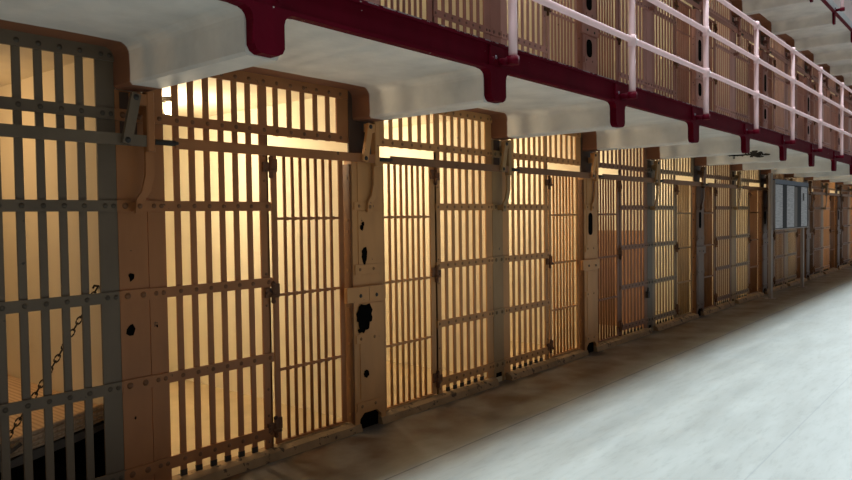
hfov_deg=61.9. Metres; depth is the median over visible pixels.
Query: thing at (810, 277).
trim
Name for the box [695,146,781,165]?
trim
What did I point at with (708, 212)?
door
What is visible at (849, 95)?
wall column cover
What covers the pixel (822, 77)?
wall column cover
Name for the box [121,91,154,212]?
bar linkage
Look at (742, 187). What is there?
bar
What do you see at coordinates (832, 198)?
door
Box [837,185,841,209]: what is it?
bar linkage
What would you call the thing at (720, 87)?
grille
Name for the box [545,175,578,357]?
door
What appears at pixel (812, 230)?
door
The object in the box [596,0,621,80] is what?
door
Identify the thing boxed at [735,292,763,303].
trim
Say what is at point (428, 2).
door
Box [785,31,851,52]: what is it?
trim
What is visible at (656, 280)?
grille
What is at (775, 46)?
grille
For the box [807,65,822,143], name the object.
grille
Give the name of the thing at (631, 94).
socket
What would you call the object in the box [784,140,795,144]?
socket
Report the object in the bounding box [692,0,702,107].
column
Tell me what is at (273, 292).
door
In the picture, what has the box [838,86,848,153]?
grille
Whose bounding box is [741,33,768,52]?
bar
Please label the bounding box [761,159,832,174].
trim
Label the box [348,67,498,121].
support bracket
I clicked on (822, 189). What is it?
wall column cover
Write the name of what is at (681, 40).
door
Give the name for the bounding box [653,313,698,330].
trim
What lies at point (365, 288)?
column
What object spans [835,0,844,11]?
gallery railing
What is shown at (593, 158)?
bar linkage
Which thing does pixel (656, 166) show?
bar linkage
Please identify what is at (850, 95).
grille
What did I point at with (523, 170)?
bar
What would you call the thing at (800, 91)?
door
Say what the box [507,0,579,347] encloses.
wall
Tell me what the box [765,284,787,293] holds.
trim
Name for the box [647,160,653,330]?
wall column cover
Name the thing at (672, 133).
trim
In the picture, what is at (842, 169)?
trim
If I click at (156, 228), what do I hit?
grille
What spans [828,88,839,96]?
bar
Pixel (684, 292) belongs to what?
door
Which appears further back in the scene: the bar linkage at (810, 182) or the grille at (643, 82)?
the bar linkage at (810, 182)
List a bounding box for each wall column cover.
[114,89,157,479]
[490,0,501,43]
[491,139,504,380]
[646,0,652,91]
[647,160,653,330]
[731,16,735,117]
[731,171,734,301]
[785,52,787,134]
[785,178,787,283]
[821,183,823,271]
[822,77,823,145]
[848,95,850,154]
[848,186,849,263]
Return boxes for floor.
[0,284,777,479]
[221,266,851,479]
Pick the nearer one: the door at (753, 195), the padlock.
the padlock
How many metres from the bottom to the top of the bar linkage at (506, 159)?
0.610 m
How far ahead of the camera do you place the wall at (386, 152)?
6.52 m
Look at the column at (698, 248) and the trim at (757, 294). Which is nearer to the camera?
the column at (698, 248)
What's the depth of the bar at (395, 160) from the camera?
5.40 m
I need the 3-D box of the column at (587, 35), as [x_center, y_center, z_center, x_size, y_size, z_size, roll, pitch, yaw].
[1.651,-2.376,7.329,0.118,2.310,0.396,1,2,40]
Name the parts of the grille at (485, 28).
hinge post, edge plate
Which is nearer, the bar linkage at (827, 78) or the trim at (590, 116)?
the trim at (590, 116)
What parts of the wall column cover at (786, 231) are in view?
plate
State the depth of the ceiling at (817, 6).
12.39 m
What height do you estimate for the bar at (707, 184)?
0.056 m
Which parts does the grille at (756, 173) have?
edge plate, hinge post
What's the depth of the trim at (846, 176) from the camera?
14.70 m
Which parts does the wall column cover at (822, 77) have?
plate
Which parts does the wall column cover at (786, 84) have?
plate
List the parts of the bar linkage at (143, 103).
arm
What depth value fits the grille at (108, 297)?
3.38 m
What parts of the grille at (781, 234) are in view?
hinge post, edge plate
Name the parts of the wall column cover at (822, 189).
plate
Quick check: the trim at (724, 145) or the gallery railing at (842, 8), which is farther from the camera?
the gallery railing at (842, 8)
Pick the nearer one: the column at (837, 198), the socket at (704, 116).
the socket at (704, 116)
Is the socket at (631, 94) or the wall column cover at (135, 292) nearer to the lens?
the wall column cover at (135, 292)
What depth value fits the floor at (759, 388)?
5.11 m
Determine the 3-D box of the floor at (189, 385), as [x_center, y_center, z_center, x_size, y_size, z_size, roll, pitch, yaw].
[4.297,1.054,12.864,2.900,0.245,24.810,1,2,40]
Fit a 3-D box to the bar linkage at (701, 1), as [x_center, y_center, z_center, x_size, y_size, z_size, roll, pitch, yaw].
[3.805,-3.127,9.832,0.114,0.610,0.200,0,2,26]
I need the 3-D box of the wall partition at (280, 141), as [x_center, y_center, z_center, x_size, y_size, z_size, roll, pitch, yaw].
[-1.497,0.084,5.801,2.730,2.309,0.150,1,2,40]
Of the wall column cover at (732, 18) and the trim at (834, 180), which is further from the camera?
the trim at (834, 180)
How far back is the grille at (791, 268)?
14.22 m
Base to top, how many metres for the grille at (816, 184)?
2.282 m
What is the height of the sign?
2.100 m
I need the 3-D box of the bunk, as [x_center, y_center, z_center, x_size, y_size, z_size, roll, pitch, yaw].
[-2.579,0.658,4.113,1.924,0.851,0.564,1,2,40]
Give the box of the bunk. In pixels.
[0,285,103,471]
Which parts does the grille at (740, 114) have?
edge plate, hinge post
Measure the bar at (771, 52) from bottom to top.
0.056 m
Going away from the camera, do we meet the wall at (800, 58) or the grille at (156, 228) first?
the grille at (156, 228)
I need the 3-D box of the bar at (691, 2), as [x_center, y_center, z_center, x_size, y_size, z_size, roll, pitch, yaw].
[3.333,-3.158,9.241,0.030,0.056,1.608,1,2,40]
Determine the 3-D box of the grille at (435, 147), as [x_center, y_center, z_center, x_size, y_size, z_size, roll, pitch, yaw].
[0.114,0.098,5.565,0.032,2.282,1.452,1,2,40]
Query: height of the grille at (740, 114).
2.282 m
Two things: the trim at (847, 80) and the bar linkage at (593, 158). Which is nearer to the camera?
the bar linkage at (593, 158)
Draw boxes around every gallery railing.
[495,0,851,157]
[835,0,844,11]
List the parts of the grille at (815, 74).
hinge post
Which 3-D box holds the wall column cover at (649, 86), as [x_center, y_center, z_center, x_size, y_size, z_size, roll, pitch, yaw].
[2.711,-2.332,8.641,0.041,2.108,0.166,1,2,40]
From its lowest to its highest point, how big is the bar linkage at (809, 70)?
0.610 m
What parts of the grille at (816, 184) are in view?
edge plate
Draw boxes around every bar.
[0,123,146,146]
[155,138,374,162]
[380,156,508,171]
[512,167,595,178]
[599,174,654,182]
[660,179,704,185]
[684,0,702,11]
[706,183,737,188]
[709,11,739,34]
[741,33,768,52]
[741,186,766,190]
[770,51,790,66]
[795,66,811,78]
[812,78,826,88]
[812,191,825,194]
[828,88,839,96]
[828,193,839,195]
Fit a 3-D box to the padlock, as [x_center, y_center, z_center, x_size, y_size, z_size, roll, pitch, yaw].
[2.697,0.637,8.642,0.035,0.134,0.056,1,2,40]
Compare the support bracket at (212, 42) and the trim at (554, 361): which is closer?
the support bracket at (212, 42)
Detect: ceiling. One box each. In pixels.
[0,0,844,164]
[709,0,851,85]
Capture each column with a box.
[342,91,385,428]
[366,0,379,4]
[577,0,597,73]
[578,133,599,352]
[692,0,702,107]
[692,157,705,315]
[759,30,768,128]
[759,170,767,293]
[804,65,810,141]
[804,177,810,277]
[835,86,839,151]
[835,182,840,267]
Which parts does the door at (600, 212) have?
rail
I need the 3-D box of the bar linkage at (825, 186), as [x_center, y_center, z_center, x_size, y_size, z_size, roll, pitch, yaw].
[9.135,-0.997,16.255,0.114,0.610,0.200,0,2,26]
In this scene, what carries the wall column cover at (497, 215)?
attached to the wall at (386, 152)
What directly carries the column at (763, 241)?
on the floor at (759, 388)
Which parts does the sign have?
post, frame, panel, post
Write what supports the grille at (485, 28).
in the ceiling at (313, 54)
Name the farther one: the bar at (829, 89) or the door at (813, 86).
the bar at (829, 89)
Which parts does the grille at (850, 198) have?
edge plate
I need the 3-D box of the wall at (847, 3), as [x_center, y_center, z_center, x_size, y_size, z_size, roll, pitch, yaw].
[15.136,-5.851,23.564,0.100,3.005,35.730,1,2,40]
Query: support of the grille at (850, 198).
on the trim
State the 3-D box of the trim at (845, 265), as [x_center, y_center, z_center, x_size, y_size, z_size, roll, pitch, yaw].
[10.716,0.682,18.267,0.110,0.062,1.454,1,2,40]
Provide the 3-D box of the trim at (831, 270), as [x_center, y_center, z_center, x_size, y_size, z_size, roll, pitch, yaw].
[9.657,0.737,16.998,0.110,0.062,1.454,1,2,40]
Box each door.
[262,156,346,443]
[380,0,431,21]
[382,162,442,409]
[544,0,576,67]
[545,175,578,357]
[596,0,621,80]
[597,178,622,341]
[674,0,691,103]
[674,184,691,317]
[704,186,717,308]
[709,18,717,111]
[748,43,753,123]
[748,190,758,294]
[767,205,775,288]
[768,55,775,129]
[796,72,803,139]
[796,228,799,279]
[809,194,815,274]
[810,81,815,142]
[829,195,834,268]
[830,93,834,149]
[840,196,843,265]
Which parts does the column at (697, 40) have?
panel, panel, panel, panel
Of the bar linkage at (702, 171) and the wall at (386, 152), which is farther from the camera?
the bar linkage at (702, 171)
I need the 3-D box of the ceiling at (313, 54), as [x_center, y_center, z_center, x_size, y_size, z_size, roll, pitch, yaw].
[9.755,-1.643,18.514,3.990,0.100,50.654,1,2,40]
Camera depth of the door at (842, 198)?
18.16 m
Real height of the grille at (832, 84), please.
2.282 m
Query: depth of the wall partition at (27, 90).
4.07 m
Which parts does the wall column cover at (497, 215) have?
recess plate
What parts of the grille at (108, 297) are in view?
edge plate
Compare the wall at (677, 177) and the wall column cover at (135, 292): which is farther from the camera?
the wall at (677, 177)
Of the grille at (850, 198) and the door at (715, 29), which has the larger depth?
the grille at (850, 198)
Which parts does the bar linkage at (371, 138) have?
arm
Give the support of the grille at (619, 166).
on the trim at (609, 343)
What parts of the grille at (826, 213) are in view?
edge plate, hinge post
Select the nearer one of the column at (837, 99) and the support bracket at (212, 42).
the support bracket at (212, 42)
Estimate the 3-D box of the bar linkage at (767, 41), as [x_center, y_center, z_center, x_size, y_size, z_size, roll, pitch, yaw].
[5.924,-3.238,12.370,0.114,0.610,0.200,0,2,26]
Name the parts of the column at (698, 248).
head plate, panel, panel, panel, panel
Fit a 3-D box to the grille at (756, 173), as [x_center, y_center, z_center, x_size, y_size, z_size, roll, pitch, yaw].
[5.380,-0.179,11.875,0.032,2.282,1.452,1,2,40]
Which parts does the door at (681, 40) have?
rail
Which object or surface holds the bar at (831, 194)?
attached to the bar linkage at (839, 188)
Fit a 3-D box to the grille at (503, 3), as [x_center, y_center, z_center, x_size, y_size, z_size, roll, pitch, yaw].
[1.110,-2.365,6.721,0.032,2.282,1.452,1,2,40]
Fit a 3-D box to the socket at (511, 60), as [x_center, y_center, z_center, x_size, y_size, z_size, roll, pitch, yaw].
[0.471,-1.047,4.141,0.148,0.063,0.079,0,2,26]
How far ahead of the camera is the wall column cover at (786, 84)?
13.70 m
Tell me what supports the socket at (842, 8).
attached to the gallery railing at (842, 8)
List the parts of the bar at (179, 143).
rod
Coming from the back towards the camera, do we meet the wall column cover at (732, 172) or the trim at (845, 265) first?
the trim at (845, 265)
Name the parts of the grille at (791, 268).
edge plate, hinge post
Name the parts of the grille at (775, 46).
hinge post, edge plate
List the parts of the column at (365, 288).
head plate, panel, panel, panel, panel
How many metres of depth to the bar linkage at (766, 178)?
12.48 m
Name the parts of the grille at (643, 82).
hinge post, edge plate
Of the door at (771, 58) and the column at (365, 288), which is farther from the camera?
the door at (771, 58)
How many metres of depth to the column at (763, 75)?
12.34 m
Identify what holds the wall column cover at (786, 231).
attached to the wall at (780, 48)
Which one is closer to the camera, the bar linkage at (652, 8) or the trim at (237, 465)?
the trim at (237, 465)
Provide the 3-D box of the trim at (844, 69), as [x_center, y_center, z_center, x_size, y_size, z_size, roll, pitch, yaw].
[9.470,-3.817,15.877,1.084,0.199,0.280,1,2,40]
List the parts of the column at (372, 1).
panel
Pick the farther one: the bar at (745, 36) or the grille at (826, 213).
the grille at (826, 213)
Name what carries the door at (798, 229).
attached to the grille at (791, 268)
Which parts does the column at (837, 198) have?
casing, panel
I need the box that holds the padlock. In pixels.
[646,287,649,297]
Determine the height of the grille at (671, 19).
2.282 m
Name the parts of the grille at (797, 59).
edge plate, hinge post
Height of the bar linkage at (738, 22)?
0.610 m
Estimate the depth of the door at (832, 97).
17.16 m
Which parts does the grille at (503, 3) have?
edge plate, hinge post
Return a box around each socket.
[495,55,518,65]
[618,91,636,98]
[695,114,709,119]
[747,129,759,133]
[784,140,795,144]
[813,149,822,151]
[835,7,844,11]
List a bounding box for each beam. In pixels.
[220,0,851,174]
[809,0,851,42]
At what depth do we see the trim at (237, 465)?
4.27 m
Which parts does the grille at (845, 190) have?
hinge post, edge plate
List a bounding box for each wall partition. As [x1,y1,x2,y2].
[0,58,141,477]
[163,96,346,417]
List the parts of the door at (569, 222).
rail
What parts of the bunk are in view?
mattress, frame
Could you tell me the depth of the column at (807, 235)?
14.99 m
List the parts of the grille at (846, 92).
edge plate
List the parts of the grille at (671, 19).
edge plate, hinge post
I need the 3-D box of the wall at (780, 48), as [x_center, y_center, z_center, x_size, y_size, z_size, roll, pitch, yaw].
[5.902,-1.488,14.646,2.730,4.675,0.150,1,2,40]
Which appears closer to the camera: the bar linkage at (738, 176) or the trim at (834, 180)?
the bar linkage at (738, 176)
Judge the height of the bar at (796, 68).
0.056 m
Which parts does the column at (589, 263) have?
head plate, panel, panel, panel, panel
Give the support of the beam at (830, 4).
attached to the ceiling at (817, 6)
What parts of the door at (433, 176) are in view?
rail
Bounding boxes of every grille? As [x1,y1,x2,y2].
[0,28,125,479]
[147,70,347,479]
[376,110,494,393]
[432,0,490,39]
[500,0,547,57]
[501,133,580,375]
[592,147,647,335]
[618,0,646,89]
[651,0,675,98]
[652,157,693,325]
[700,0,731,116]
[700,164,731,305]
[735,15,760,122]
[735,170,759,298]
[764,35,785,133]
[764,174,784,286]
[787,51,804,137]
[787,177,803,282]
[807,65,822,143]
[807,180,821,274]
[823,76,835,147]
[823,182,835,270]
[837,184,848,264]
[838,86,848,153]
[849,186,851,262]
[850,95,851,154]
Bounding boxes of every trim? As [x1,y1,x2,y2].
[171,422,362,479]
[378,377,498,423]
[490,101,618,139]
[506,349,588,380]
[582,121,693,151]
[594,328,651,351]
[647,135,744,159]
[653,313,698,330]
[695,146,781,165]
[701,301,735,315]
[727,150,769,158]
[731,0,810,17]
[731,153,808,170]
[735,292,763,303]
[761,11,833,36]
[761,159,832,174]
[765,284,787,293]
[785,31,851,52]
[785,164,849,177]
[787,278,807,285]
[805,49,851,65]
[805,175,851,180]
[807,272,823,279]
[821,179,851,182]
[822,63,851,76]
[823,268,837,273]
[836,76,851,86]
[836,182,851,184]
[838,264,849,269]
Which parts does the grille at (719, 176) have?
hinge post, edge plate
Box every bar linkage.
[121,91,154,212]
[361,122,379,211]
[498,140,511,210]
[588,152,598,210]
[649,4,655,10]
[650,160,659,210]
[697,0,702,36]
[698,167,705,209]
[734,16,740,55]
[734,171,740,209]
[763,36,769,71]
[763,175,767,209]
[806,66,812,94]
[808,181,811,209]
[823,77,828,103]
[823,183,828,209]
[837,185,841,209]
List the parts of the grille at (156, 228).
edge plate, hinge post, head plate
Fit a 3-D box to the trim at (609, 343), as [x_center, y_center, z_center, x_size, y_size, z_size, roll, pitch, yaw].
[2.242,1.127,8.115,0.110,0.062,1.454,1,2,40]
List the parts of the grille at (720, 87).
hinge post, edge plate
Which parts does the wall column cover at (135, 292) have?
recess plate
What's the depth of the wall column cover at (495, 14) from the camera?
6.11 m
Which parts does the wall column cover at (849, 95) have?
plate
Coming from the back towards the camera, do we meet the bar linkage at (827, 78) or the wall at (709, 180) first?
the bar linkage at (827, 78)
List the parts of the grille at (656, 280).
edge plate, hinge post, head plate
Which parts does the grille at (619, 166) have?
hinge post, edge plate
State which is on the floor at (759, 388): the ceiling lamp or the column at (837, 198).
the column at (837, 198)
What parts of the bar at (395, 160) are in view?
rod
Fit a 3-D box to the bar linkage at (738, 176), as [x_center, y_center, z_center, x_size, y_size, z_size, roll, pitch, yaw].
[4.898,-0.774,11.179,0.114,0.610,0.200,0,2,26]
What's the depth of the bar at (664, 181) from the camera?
9.22 m
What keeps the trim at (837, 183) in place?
attached to the ceiling at (313, 54)
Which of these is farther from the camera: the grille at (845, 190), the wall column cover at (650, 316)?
the grille at (845, 190)
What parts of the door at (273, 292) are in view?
rail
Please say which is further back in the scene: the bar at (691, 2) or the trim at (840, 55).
the trim at (840, 55)
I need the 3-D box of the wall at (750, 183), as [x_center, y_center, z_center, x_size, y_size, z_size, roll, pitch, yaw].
[4.842,-1.432,13.377,2.730,4.675,0.150,1,2,40]
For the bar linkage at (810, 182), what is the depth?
15.00 m
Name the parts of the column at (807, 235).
casing, panel, panel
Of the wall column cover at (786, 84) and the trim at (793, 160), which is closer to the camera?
the trim at (793, 160)
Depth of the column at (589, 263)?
7.37 m
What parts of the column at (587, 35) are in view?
panel, panel, panel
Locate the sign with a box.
[764,173,808,299]
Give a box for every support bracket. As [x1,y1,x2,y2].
[104,4,278,91]
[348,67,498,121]
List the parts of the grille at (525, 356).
edge plate, hinge post, head plate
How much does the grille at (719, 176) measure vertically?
2.282 m
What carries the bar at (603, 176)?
attached to the bar linkage at (656, 166)
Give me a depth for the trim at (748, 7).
10.81 m
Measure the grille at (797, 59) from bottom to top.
2.282 m
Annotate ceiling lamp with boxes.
[162,97,170,114]
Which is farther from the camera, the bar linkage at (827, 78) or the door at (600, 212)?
the bar linkage at (827, 78)
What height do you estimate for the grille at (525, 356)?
2.282 m
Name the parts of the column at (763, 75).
head plate, panel, panel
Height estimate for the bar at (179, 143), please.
0.056 m
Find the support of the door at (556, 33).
attached to the grille at (503, 3)
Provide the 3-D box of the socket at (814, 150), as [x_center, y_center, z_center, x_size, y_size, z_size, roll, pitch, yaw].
[5.768,-1.325,10.487,0.148,0.063,0.079,0,2,26]
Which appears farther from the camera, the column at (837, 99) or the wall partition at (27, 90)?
the column at (837, 99)
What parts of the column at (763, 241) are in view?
head plate, panel, panel, panel, panel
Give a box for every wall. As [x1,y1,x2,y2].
[379,0,496,376]
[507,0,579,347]
[596,0,647,327]
[655,0,692,310]
[700,6,732,300]
[736,26,759,290]
[764,48,782,283]
[788,58,803,263]
[833,0,851,20]
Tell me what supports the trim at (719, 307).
attached to the wall at (709, 180)
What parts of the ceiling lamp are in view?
bulb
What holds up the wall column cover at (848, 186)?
attached to the wall partition
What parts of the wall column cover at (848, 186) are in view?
plate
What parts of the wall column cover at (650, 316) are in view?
recess plate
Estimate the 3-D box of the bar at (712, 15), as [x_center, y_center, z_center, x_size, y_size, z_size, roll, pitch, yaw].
[4.392,-3.214,10.510,0.030,0.056,1.608,1,2,40]
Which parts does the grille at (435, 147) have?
head plate, hinge post, edge plate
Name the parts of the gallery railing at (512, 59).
post, post, post, rail, post, rail, post, post, post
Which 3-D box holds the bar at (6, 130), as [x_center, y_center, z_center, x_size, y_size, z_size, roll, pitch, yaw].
[-1.695,-0.484,3.248,0.015,0.056,0.884,1,2,40]
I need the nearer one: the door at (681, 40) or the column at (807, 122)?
the door at (681, 40)
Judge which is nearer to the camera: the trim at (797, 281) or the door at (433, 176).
the door at (433, 176)
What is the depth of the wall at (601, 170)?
8.84 m
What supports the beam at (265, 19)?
attached to the ceiling at (313, 54)
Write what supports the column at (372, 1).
on the ceiling at (313, 54)
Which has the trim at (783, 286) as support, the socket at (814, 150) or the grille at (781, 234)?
the grille at (781, 234)
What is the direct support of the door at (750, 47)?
attached to the grille at (740, 114)
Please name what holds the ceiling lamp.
attached to the ceiling at (313, 54)
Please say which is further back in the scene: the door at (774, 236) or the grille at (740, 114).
the door at (774, 236)
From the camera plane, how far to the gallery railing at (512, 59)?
6.63 m
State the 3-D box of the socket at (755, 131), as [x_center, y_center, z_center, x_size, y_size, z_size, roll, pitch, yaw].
[3.649,-1.214,7.949,0.148,0.063,0.079,0,2,26]
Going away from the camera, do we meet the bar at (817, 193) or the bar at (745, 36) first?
the bar at (745, 36)
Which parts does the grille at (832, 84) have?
edge plate, hinge post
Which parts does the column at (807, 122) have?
panel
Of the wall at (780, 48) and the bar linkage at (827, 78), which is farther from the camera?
the bar linkage at (827, 78)
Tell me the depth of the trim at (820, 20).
11.98 m
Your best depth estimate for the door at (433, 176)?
5.32 m
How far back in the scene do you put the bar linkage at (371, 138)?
4.85 m

